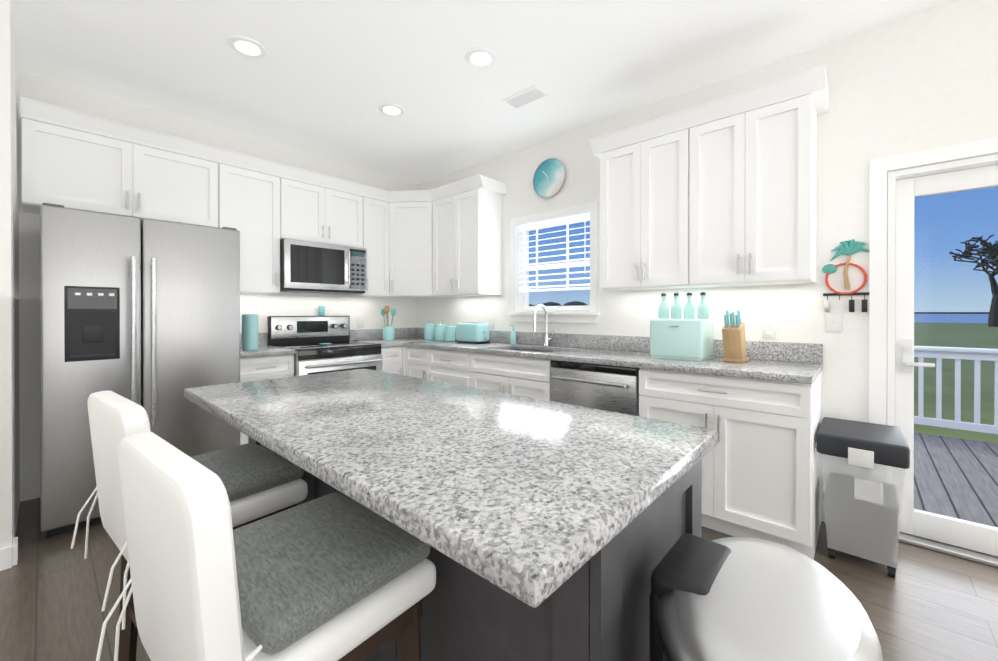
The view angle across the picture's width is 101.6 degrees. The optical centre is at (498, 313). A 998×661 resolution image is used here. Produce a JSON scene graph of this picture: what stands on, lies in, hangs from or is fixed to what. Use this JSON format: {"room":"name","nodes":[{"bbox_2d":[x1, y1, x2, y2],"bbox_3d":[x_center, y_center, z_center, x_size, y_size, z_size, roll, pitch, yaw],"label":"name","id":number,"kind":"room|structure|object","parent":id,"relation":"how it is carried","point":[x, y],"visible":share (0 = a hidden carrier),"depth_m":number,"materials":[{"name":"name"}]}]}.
{"room":"kitchen","nodes":[
{"label":"kitchen","id":0,"kind":"room"},
{"bbox_2d":[0,0,19,548],"bbox_3d":[-2.768,-0.175,2.242,1.000,2.785,0.139,0,0,42],"label":"wall","id":1,"kind":"structure","parent":0,"point":[9,335],"depth_m":1.96,"materials":[{"name":"white paint"}]},
{"bbox_2d":[0,505,827,570],"bbox_3d":[1.216,1.172,0.792,7.080,0.100,3.279,0,0,42],"label":"baseboard","id":2,"kind":"structure","parent":1,"relation":"attached to","point":[8,557],"depth_m":1.95,"materials":[{"name":"white paint"}]},
{"bbox_2d":[18,70,416,501],"bbox_3d":[-3.453,-0.175,2.331,0.140,2.785,7.200,0,0,42],"label":"wall","id":3,"kind":"structure","parent":0,"point":[79,99],"depth_m":3.09,"materials":[{"name":"white paint"}]},
{"bbox_2d":[21,118,217,227],"bbox_3d":[-2.615,-0.914,2.884,0.366,0.510,0.991,0,0,42],"label":"upper cabinet","id":4,"kind":"object","parent":3,"relation":"attached to","point":[70,168],"visible":0.94,"depth_m":2.72,"materials":[{"name":"white paint"}]},
{"bbox_2d":[218,163,279,293],"bbox_3d":[-2.133,-0.676,3.425,0.366,0.990,0.444,0,0,42],"label":"upper cabinet","id":5,"kind":"object","parent":3,"relation":"attached to","point":[249,205],"visible":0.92,"depth_m":3.35,"materials":[{"name":"white paint"}]},
{"bbox_2d":[280,178,362,247],"bbox_3d":[-1.726,-0.910,3.880,0.366,0.525,0.768,0,0,42],"label":"upper cabinet","id":6,"kind":"object","parent":3,"relation":"attached to","point":[312,213],"visible":0.92,"depth_m":3.75,"materials":[{"name":"white paint"}]},
{"bbox_2d":[280,238,366,293],"bbox_3d":[-1.689,-0.419,3.849,0.462,0.440,0.766,0,0,42],"label":"microwave","id":7,"kind":"object","parent":6,"relation":"attached to","point":[311,267],"visible":1,"depth_m":3.68,"materials":[{"name":"grey metal"}]},
{"bbox_2d":[357,316,363,327],"bbox_3d":[-1.499,0.092,4.408,0.005,0.120,0.075,0,0,42],"label":"outlet","id":8,"kind":"object","parent":3,"relation":"attached to","point":[360,319],"depth_m":4.41,"materials":[{"name":"white plastic"}]},
{"bbox_2d":[347,197,388,296],"bbox_3d":[-1.367,-0.678,4.282,0.366,0.990,0.300,0,0,42],"label":"upper cabinet","id":9,"kind":"object","parent":3,"relation":"attached to","point":[376,229],"visible":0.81,"depth_m":4.20,"materials":[{"name":"white paint"}]},
{"bbox_2d":[11,0,953,183],"bbox_3d":[-0.417,-1.610,-0.384,8.280,0.100,7.480,0,0,42],"label":"ceiling","id":10,"kind":"structure","parent":0,"point":[325,78],"depth_m":2.50,"materials":[{"name":"white paint"}]},
{"bbox_2d":[228,36,266,57],"bbox_3d":[-1.477,-1.562,2.393,0.196,0.012,0.196,0,0,42],"label":"recessed light","id":11,"kind":"object","parent":10,"relation":"in","point":[246,46],"visible":1,"depth_m":2.38,"materials":[{"name":"white paint"}]},
{"bbox_2d":[379,103,404,115],"bbox_3d":[-0.824,-1.564,3.131,0.196,0.012,0.196,0,0,42],"label":"recessed light","id":12,"kind":"object","parent":10,"relation":"in","point":[390,109],"visible":0.96,"depth_m":3.12,"materials":[{"name":"white paint"}]},
{"bbox_2d":[465,48,496,67],"bbox_3d":[-0.112,-1.562,2.494,0.196,0.012,0.196,0,0,42],"label":"recessed light","id":13,"kind":"object","parent":10,"relation":"in","point":[480,57],"visible":1,"depth_m":2.48,"materials":[{"name":"white paint"}]},
{"bbox_2d":[502,85,548,109],"bbox_3d":[0.189,-1.563,2.959,0.310,0.011,0.165,0,0,42],"label":"ceiling vent","id":14,"kind":"object","parent":10,"relation":"in","point":[530,95],"visible":1,"depth_m":2.94,"materials":[{"name":"white metal"}]},
{"bbox_2d":[0,497,997,660],"bbox_3d":[-0.422,1.275,-0.277,8.140,0.100,7.340,0,0,42],"label":"floor","id":15,"kind":"structure","parent":0,"point":[924,604],"depth_m":1.75,"materials":[{"name":"brown wood"}]},
{"bbox_2d":[40,203,239,537],"bbox_3d":[-2.377,0.311,2.729,0.877,1.810,0.924,0,0,42],"label":"refrigerator","id":16,"kind":"object","parent":15,"relation":"on","point":[144,313],"visible":0.9,"depth_m":2.38,"materials":[{"name":"grey metal"}]},
{"bbox_2d":[71,391,307,660],"bbox_3d":[-0.900,0.721,1.216,0.445,1.000,0.478,0,0,37],"label":"bar stool","id":17,"kind":"object","parent":15,"relation":"on","point":[259,482],"visible":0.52,"depth_m":1.16,"materials":[{"name":"white fabric"}]},
{"bbox_2d":[248,436,273,451],"bbox_3d":[-0.658,0.777,1.733,0.629,0.884,0.537,0,0,42],"label":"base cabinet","id":18,"kind":"object","parent":15,"relation":"on","point":[250,440],"depth_m":1.69,"materials":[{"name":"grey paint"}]},
{"bbox_2d":[96,432,435,660],"bbox_3d":[-0.431,0.723,0.803,0.446,1.000,0.478,0,0,38],"label":"bar stool","id":19,"kind":"object","parent":15,"relation":"on","point":[334,577],"visible":1,"depth_m":0.69,"materials":[{"name":"white fabric"}]},
{"bbox_2d":[240,354,293,444],"bbox_3d":[-2.022,0.772,3.335,0.656,0.885,0.436,0,0,42],"label":"base cabinet","id":20,"kind":"object","parent":15,"relation":"on","point":[264,368],"visible":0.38,"depth_m":3.14,"materials":[{"name":"white paint"}]},
{"bbox_2d":[240,333,295,357],"bbox_3d":[-2.025,0.251,3.336,0.645,0.154,0.439,0,0,42],"label":"countertop","id":21,"kind":"structure","parent":20,"relation":"on","point":[263,350],"depth_m":3.23,"materials":[{"name":"grey stone"}]},
{"bbox_2d":[242,314,258,349],"bbox_3d":[-1.981,0.146,3.244,0.115,0.286,0.115,0,0,42],"label":"canister","id":22,"kind":"object","parent":21,"relation":"on","point":[249,331],"visible":1,"depth_m":3.20,"materials":[{"name":"teal ceramic"}]},
{"bbox_2d":[268,316,381,375],"bbox_3d":[-1.577,0.618,3.751,0.746,1.190,0.768,0,0,42],"label":"electric range","id":23,"kind":"object","parent":15,"relation":"on","point":[303,336],"visible":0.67,"depth_m":3.73,"materials":[{"name":"silver metal"}]},
{"bbox_2d":[319,305,324,315],"bbox_3d":[-1.764,-0.033,4.054,0.056,0.108,0.056,0,0,42],"label":"jar","id":24,"kind":"object","parent":23,"relation":"on","point":[321,310],"visible":0.98,"depth_m":4.03,"materials":[{"name":"teal ceramic"}]},
{"bbox_2d":[297,470,371,660],"bbox_3d":[-0.276,0.778,1.393,0.682,0.884,0.537,0,0,42],"label":"base cabinet","id":25,"kind":"object","parent":15,"relation":"on","point":[317,488],"depth_m":1.33,"materials":[{"name":"grey paint"}]},
{"bbox_2d":[381,346,401,374],"bbox_3d":[-1.273,0.769,4.174,0.656,0.885,0.256,0,0,42],"label":"base cabinet","id":26,"kind":"object","parent":15,"relation":"on","point":[391,359],"visible":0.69,"depth_m":3.99,"materials":[{"name":"white paint"}]},
{"bbox_2d":[350,328,403,347],"bbox_3d":[-1.275,0.249,4.172,0.651,0.154,0.255,0,0,42],"label":"countertop","id":27,"kind":"structure","parent":26,"relation":"on","point":[359,335],"depth_m":4.40,"materials":[{"name":"grey stone"}]},
{"bbox_2d":[381,306,395,340],"bbox_3d":[-1.168,0.101,4.335,0.120,0.369,0.162,0,0,42],"label":"utensil crock","id":28,"kind":"object","parent":27,"relation":"on","point":[388,332],"visible":1,"depth_m":4.29,"materials":[{"name":"teal ceramic"}]},
{"bbox_2d":[401,346,406,375],"bbox_3d":[-0.978,0.768,4.517,0.636,0.885,0.639,0,0,42],"label":"base cabinet","id":29,"kind":"object","parent":15,"relation":"on","point":[403,362],"visible":0.04,"depth_m":4.08,"materials":[{"name":"white paint"}]},
{"bbox_2d":[406,347,429,379],"bbox_3d":[-0.605,0.769,4.175,0.358,0.885,0.656,0,0,42],"label":"base cabinet","id":30,"kind":"object","parent":15,"relation":"on","point":[417,363],"visible":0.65,"depth_m":3.95,"materials":[{"name":"white paint"}]},
{"bbox_2d":[429,349,471,386],"bbox_3d":[-0.261,0.770,3.868,0.551,0.885,0.656,0,0,42],"label":"base cabinet","id":31,"kind":"object","parent":15,"relation":"on","point":[449,366],"visible":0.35,"depth_m":3.64,"materials":[{"name":"white paint"}]},
{"bbox_2d":[470,349,550,400],"bbox_3d":[0.256,0.772,3.406,0.824,0.885,0.656,0,0,42],"label":"base cabinet","id":32,"kind":"object","parent":15,"relation":"on","point":[526,369],"visible":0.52,"depth_m":3.15,"materials":[{"name":"white paint"}]},
{"bbox_2d":[404,327,822,383],"bbox_3d":[0.230,0.251,3.432,3.882,0.154,0.647,0,0,42],"label":"countertop","id":33,"kind":"structure","parent":32,"relation":"on","point":[801,363],"depth_m":2.70,"materials":[{"name":"grey stone"}]},
{"bbox_2d":[424,321,435,339],"bbox_3d":[-0.753,0.180,4.454,0.128,0.210,0.128,0,0,42],"label":"canister set","id":34,"kind":"object","parent":33,"relation":"on","point":[429,330],"visible":0.96,"depth_m":4.40,"materials":[{"name":"teal ceramic"}]},
{"bbox_2d":[435,322,445,340],"bbox_3d":[-0.627,0.189,4.340,0.119,0.193,0.119,0,0,42],"label":"canister set","id":35,"kind":"object","parent":33,"relation":"on","point":[439,331],"visible":0.94,"depth_m":4.29,"materials":[{"name":"teal ceramic"}]},
{"bbox_2d":[445,324,455,340],"bbox_3d":[-0.507,0.197,4.234,0.111,0.177,0.111,0,0,42],"label":"canister set","id":36,"kind":"object","parent":33,"relation":"on","point":[449,332],"visible":1,"depth_m":4.19,"materials":[{"name":"teal ceramic"}]},
{"bbox_2d":[456,322,489,343],"bbox_3d":[-0.255,0.188,3.982,0.332,0.196,0.180,0,0,42],"label":"toaster","id":37,"kind":"object","parent":33,"relation":"on","point":[472,333],"visible":1,"depth_m":3.89,"materials":[{"name":"teal metal"}]},
{"bbox_2d":[510,325,515,343],"bbox_3d":[0.131,0.197,3.838,0.059,0.180,0.070,0,0,42],"label":"soap dispenser bottle","id":38,"kind":"object","parent":33,"relation":"on","point":[513,336],"visible":1,"depth_m":3.82,"materials":[{"name":"teal ceramic"}]},
{"bbox_2d":[484,349,549,382],"bbox_3d":[0.255,0.436,3.406,0.664,0.214,0.424,0,0,42],"label":"sink basin","id":39,"kind":"object","parent":33,"relation":"in","point":[524,350],"visible":0.02,"depth_m":3.56,"materials":[{"name":"metal"}]},
{"bbox_2d":[533,305,554,345],"bbox_3d":[0.387,0.104,3.522,0.110,0.367,0.220,0,0,42],"label":"chrome gooseneck faucet","id":40,"kind":"object","parent":33,"relation":"on","point":[547,339],"visible":1,"depth_m":3.57,"materials":[{"name":"silver metal"}]},
{"bbox_2d":[650,318,712,360],"bbox_3d":[1.198,0.163,2.683,0.330,0.255,0.280,0,0,42],"label":"bread box","id":41,"kind":"object","parent":33,"relation":"on","point":[687,339],"visible":1,"depth_m":2.58,"materials":[{"name":"teal metal"}]},
{"bbox_2d":[658,292,668,318],"bbox_3d":[1.122,-0.056,2.777,0.067,0.180,0.068,0,0,42],"label":"swing-top bottle","id":42,"kind":"object","parent":41,"relation":"on","point":[663,310],"visible":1,"depth_m":2.75,"materials":[{"name":"teal glass"}]},
{"bbox_2d":[671,292,681,318],"bbox_3d":[1.184,-0.056,2.722,0.067,0.180,0.068,0,0,42],"label":"swing-top bottle","id":43,"kind":"object","parent":41,"relation":"on","point":[676,310],"visible":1,"depth_m":2.70,"materials":[{"name":"teal glass"}]},
{"bbox_2d":[684,291,694,318],"bbox_3d":[1.246,-0.056,2.667,0.067,0.180,0.068,0,0,42],"label":"swing-top bottle","id":44,"kind":"object","parent":41,"relation":"on","point":[689,310],"visible":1,"depth_m":2.65,"materials":[{"name":"teal glass"}]},
{"bbox_2d":[697,291,708,318],"bbox_3d":[1.308,-0.056,2.612,0.067,0.180,0.068,0,0,42],"label":"swing-top bottle","id":45,"kind":"object","parent":41,"relation":"on","point":[702,310],"visible":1,"depth_m":2.59,"materials":[{"name":"teal glass"}]},
{"bbox_2d":[722,310,748,362],"bbox_3d":[1.430,0.135,2.470,0.110,0.312,0.220,0,0,42],"label":"knife block","id":46,"kind":"object","parent":33,"relation":"on","point":[734,341],"visible":1,"depth_m":2.42,"materials":[{"name":"brown wood"}]},
{"bbox_2d":[372,458,701,660],"bbox_3d":[0.105,0.779,1.052,0.629,0.884,0.537,0,0,42],"label":"base cabinet","id":47,"kind":"object","parent":15,"relation":"on","point":[596,607],"depth_m":0.79,"materials":[{"name":"grey paint"}]},
{"bbox_2d":[184,368,717,606],"bbox_3d":[-0.340,0.314,1.321,1.717,0.038,0.779,0,0,42],"label":"countertop","id":48,"kind":"structure","parent":47,"relation":"on","point":[532,502],"depth_m":0.85,"materials":[{"name":"grey stone"}]},
{"bbox_2d":[551,360,639,415],"bbox_3d":[0.791,0.774,2.904,0.628,0.884,0.688,0,0,42],"label":"stainless steel dishwasher","id":49,"kind":"object","parent":15,"relation":"on","point":[607,388],"visible":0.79,"depth_m":2.65,"materials":[{"name":"grey metal"}]},
{"bbox_2d":[639,368,821,559],"bbox_3d":[1.357,0.775,2.422,0.841,0.885,0.656,0,0,42],"label":"base cabinet","id":50,"kind":"object","parent":15,"relation":"on","point":[761,469],"visible":0.83,"depth_m":2.11,"materials":[{"name":"white paint"}]},
{"bbox_2d":[649,534,882,660],"bbox_3d":[0.461,0.839,0.675,0.362,0.766,0.442,0,0,42],"label":"chair","id":51,"kind":"object","parent":15,"relation":"on","point":[738,599],"visible":1,"depth_m":0.65,"materials":[{"name":"white plastic"}]},
{"bbox_2d":[817,417,909,577],"bbox_3d":[1.831,0.903,2.062,0.327,0.630,0.440,0,0,42],"label":"bin","id":52,"kind":"object","parent":15,"relation":"on","point":[862,516],"visible":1,"depth_m":1.93,"materials":[{"name":"white plastic"}]},
{"bbox_2d":[417,0,997,521],"bbox_3d":[1.976,-0.175,2.404,8.140,2.785,0.140,0,0,42],"label":"wall","id":53,"kind":"structure","parent":0,"point":[917,82],"depth_m":2.34,"materials":[{"name":"white paint"}]},
{"bbox_2d":[382,201,446,297],"bbox_3d":[-0.942,-0.679,4.501,0.708,0.990,0.612,0,0,42],"label":"upper cabinet","id":54,"kind":"object","parent":53,"relation":"attached to","point":[410,249],"visible":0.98,"depth_m":4.28,"materials":[{"name":"white paint"}]},
{"bbox_2d":[20,65,829,202],"bbox_3d":[-0.584,-1.219,2.497,3.910,0.099,3.123,0,0,42],"label":"crown molding","id":55,"kind":"structure","parent":54,"relation":"on","point":[813,82],"depth_m":2.73,"materials":[{"name":"white paint"}]},
{"bbox_2d":[433,188,501,296],"bbox_3d":[-0.342,-0.678,4.131,0.676,0.990,0.366,0,0,42],"label":"upper cabinet","id":56,"kind":"object","parent":53,"relation":"attached to","point":[467,243],"visible":1,"depth_m":3.97,"materials":[{"name":"white paint"}]},
{"bbox_2d":[489,317,494,328],"bbox_3d":[-0.073,0.093,4.135,0.075,0.120,0.007,0,0,42],"label":"outlet","id":57,"kind":"object","parent":53,"relation":"attached to","point":[491,319],"depth_m":4.13,"materials":[{"name":"white plastic"}]},
{"bbox_2d":[533,158,565,197],"bbox_3d":[0.446,-1.214,3.649,0.346,0.346,0.031,0,0,42],"label":"clock","id":58,"kind":"object","parent":53,"relation":"attached to","point":[549,178],"visible":0.98,"depth_m":3.64,"materials":[{"name":"teal metal"}]},
{"bbox_2d":[507,202,599,322],"bbox_3d":[0.454,-0.419,3.638,0.965,0.995,0.044,0,0,42],"label":"window frame","id":59,"kind":"structure","parent":53,"relation":"in","point":[591,316],"depth_m":3.53,"materials":[{"name":"white paint"}]},
{"bbox_2d":[522,219,589,310],"bbox_3d":[0.535,-0.437,3.729,0.789,0.824,0.050,0,0,42],"label":"window","id":60,"kind":"structure","parent":53,"relation":"in","point":[525,302],"depth_m":3.83,"materials":[{"name":"white paint"}]},
{"bbox_2d":[518,212,589,291],"bbox_3d":[0.493,-0.526,3.682,0.771,0.643,0.060,0,0,42],"label":"window blinds slats","id":61,"kind":"structure","parent":60,"relation":"attached to","point":[560,221],"depth_m":3.64,"materials":[{"name":"white plastic"}]},
{"bbox_2d":[600,129,703,290],"bbox_3d":[1.062,-0.674,2.876,0.612,0.990,0.366,0,0,42],"label":"upper cabinet","id":62,"kind":"object","parent":53,"relation":"attached to","point":[644,214],"visible":1,"depth_m":2.74,"materials":[{"name":"white paint"}]},
{"bbox_2d":[689,94,816,287],"bbox_3d":[1.522,-0.673,2.466,0.612,0.990,0.366,0,0,42],"label":"upper cabinet","id":63,"kind":"object","parent":53,"relation":"attached to","point":[753,197],"visible":1,"depth_m":2.33,"materials":[{"name":"white paint"}]},
{"bbox_2d":[762,319,775,338],"bbox_3d":[1.695,0.097,2.556,0.075,0.120,0.007,0,0,42],"label":"outlet","id":64,"kind":"object","parent":53,"relation":"attached to","point":[768,325],"depth_m":2.55,"materials":[{"name":"white plastic"}]},
{"bbox_2d":[826,311,842,331],"bbox_3d":[1.928,0.046,2.345,0.075,0.120,0.011,0,0,42],"label":"outlet","id":65,"kind":"object","parent":53,"relation":"attached to","point":[834,321],"depth_m":2.34,"materials":[{"name":"white plastic"}]},
{"bbox_2d":[822,239,868,311],"bbox_3d":[1.966,-0.213,2.305,0.216,0.411,0.032,0,0,42],"label":"key holder","id":66,"kind":"object","parent":53,"relation":"attached to","point":[850,248],"visible":0.98,"depth_m":2.29,"materials":[{"name":"red"}]},
{"bbox_2d":[869,137,997,567],"bbox_3d":[2.492,0.191,1.951,1.065,2.055,0.190,0,0,42],"label":"door frame","id":67,"kind":"structure","parent":53,"relation":"attached to","point":[879,168],"depth_m":2.19,"materials":[{"name":"white paint"}]},
{"bbox_2d":[895,165,997,556],"bbox_3d":[2.488,0.232,1.947,0.851,1.922,0.096,0,0,42],"label":"door","id":68,"kind":"structure","parent":53,"relation":"in","point":[974,536],"depth_m":2.19,"materials":[{"name":"white paint"}]},
{"bbox_2d":[914,314,988,322],"bbox_3d":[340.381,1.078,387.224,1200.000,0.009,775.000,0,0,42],"label":"water","id":69,"kind":"structure","parent":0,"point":[949,318],"depth_m":146.21,"materials":[{"name":"blue liquid"}]},
{"label":"outside","id":70,"kind":"structure","parent":0,"visible":0},
{"bbox_2d":[914,322,997,443],"bbox_3d":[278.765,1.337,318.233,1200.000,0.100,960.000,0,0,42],"label":"grass","id":71,"kind":"structure","parent":70,"point":[930,332],"depth_m":13.49,"materials":[{"name":"green plant"}]},
{"bbox_2d":[529,301,988,313],"bbox_3d":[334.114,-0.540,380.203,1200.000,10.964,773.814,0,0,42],"label":"sea","id":72,"kind":"structure","parent":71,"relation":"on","point":[567,304],"depth_m":194.89,"materials":[{"name":"blue liquid"}]},
{"bbox_2d":[949,235,997,326],"bbox_3d":[75.794,-5.071,61.415,10.659,14.615,13.757,0,0,42],"label":"bare tree","id":73,"kind":"object","parent":71,"relation":"on","point":[993,313],"depth_m":62.65,"materials":[{"name":"black plant"}]},
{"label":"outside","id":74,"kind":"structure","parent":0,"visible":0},
{"bbox_2d":[914,432,997,527],"bbox_3d":[2.834,1.294,3.640,10.500,0.120,2.839,0,0,42],"label":"deck boards","id":75,"kind":"object","parent":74,"point":[944,452],"depth_m":3.07,"materials":[{"name":"grey wood"}]},
{"bbox_2d":[914,346,997,433],"bbox_3d":[3.733,0.750,4.632,10.517,0.958,0.100,0,0,42],"label":"deck railing","id":76,"kind":"object","parent":75,"relation":"on","point":[971,353],"depth_m":3.96,"materials":[{"name":"white paint"}]}
]}

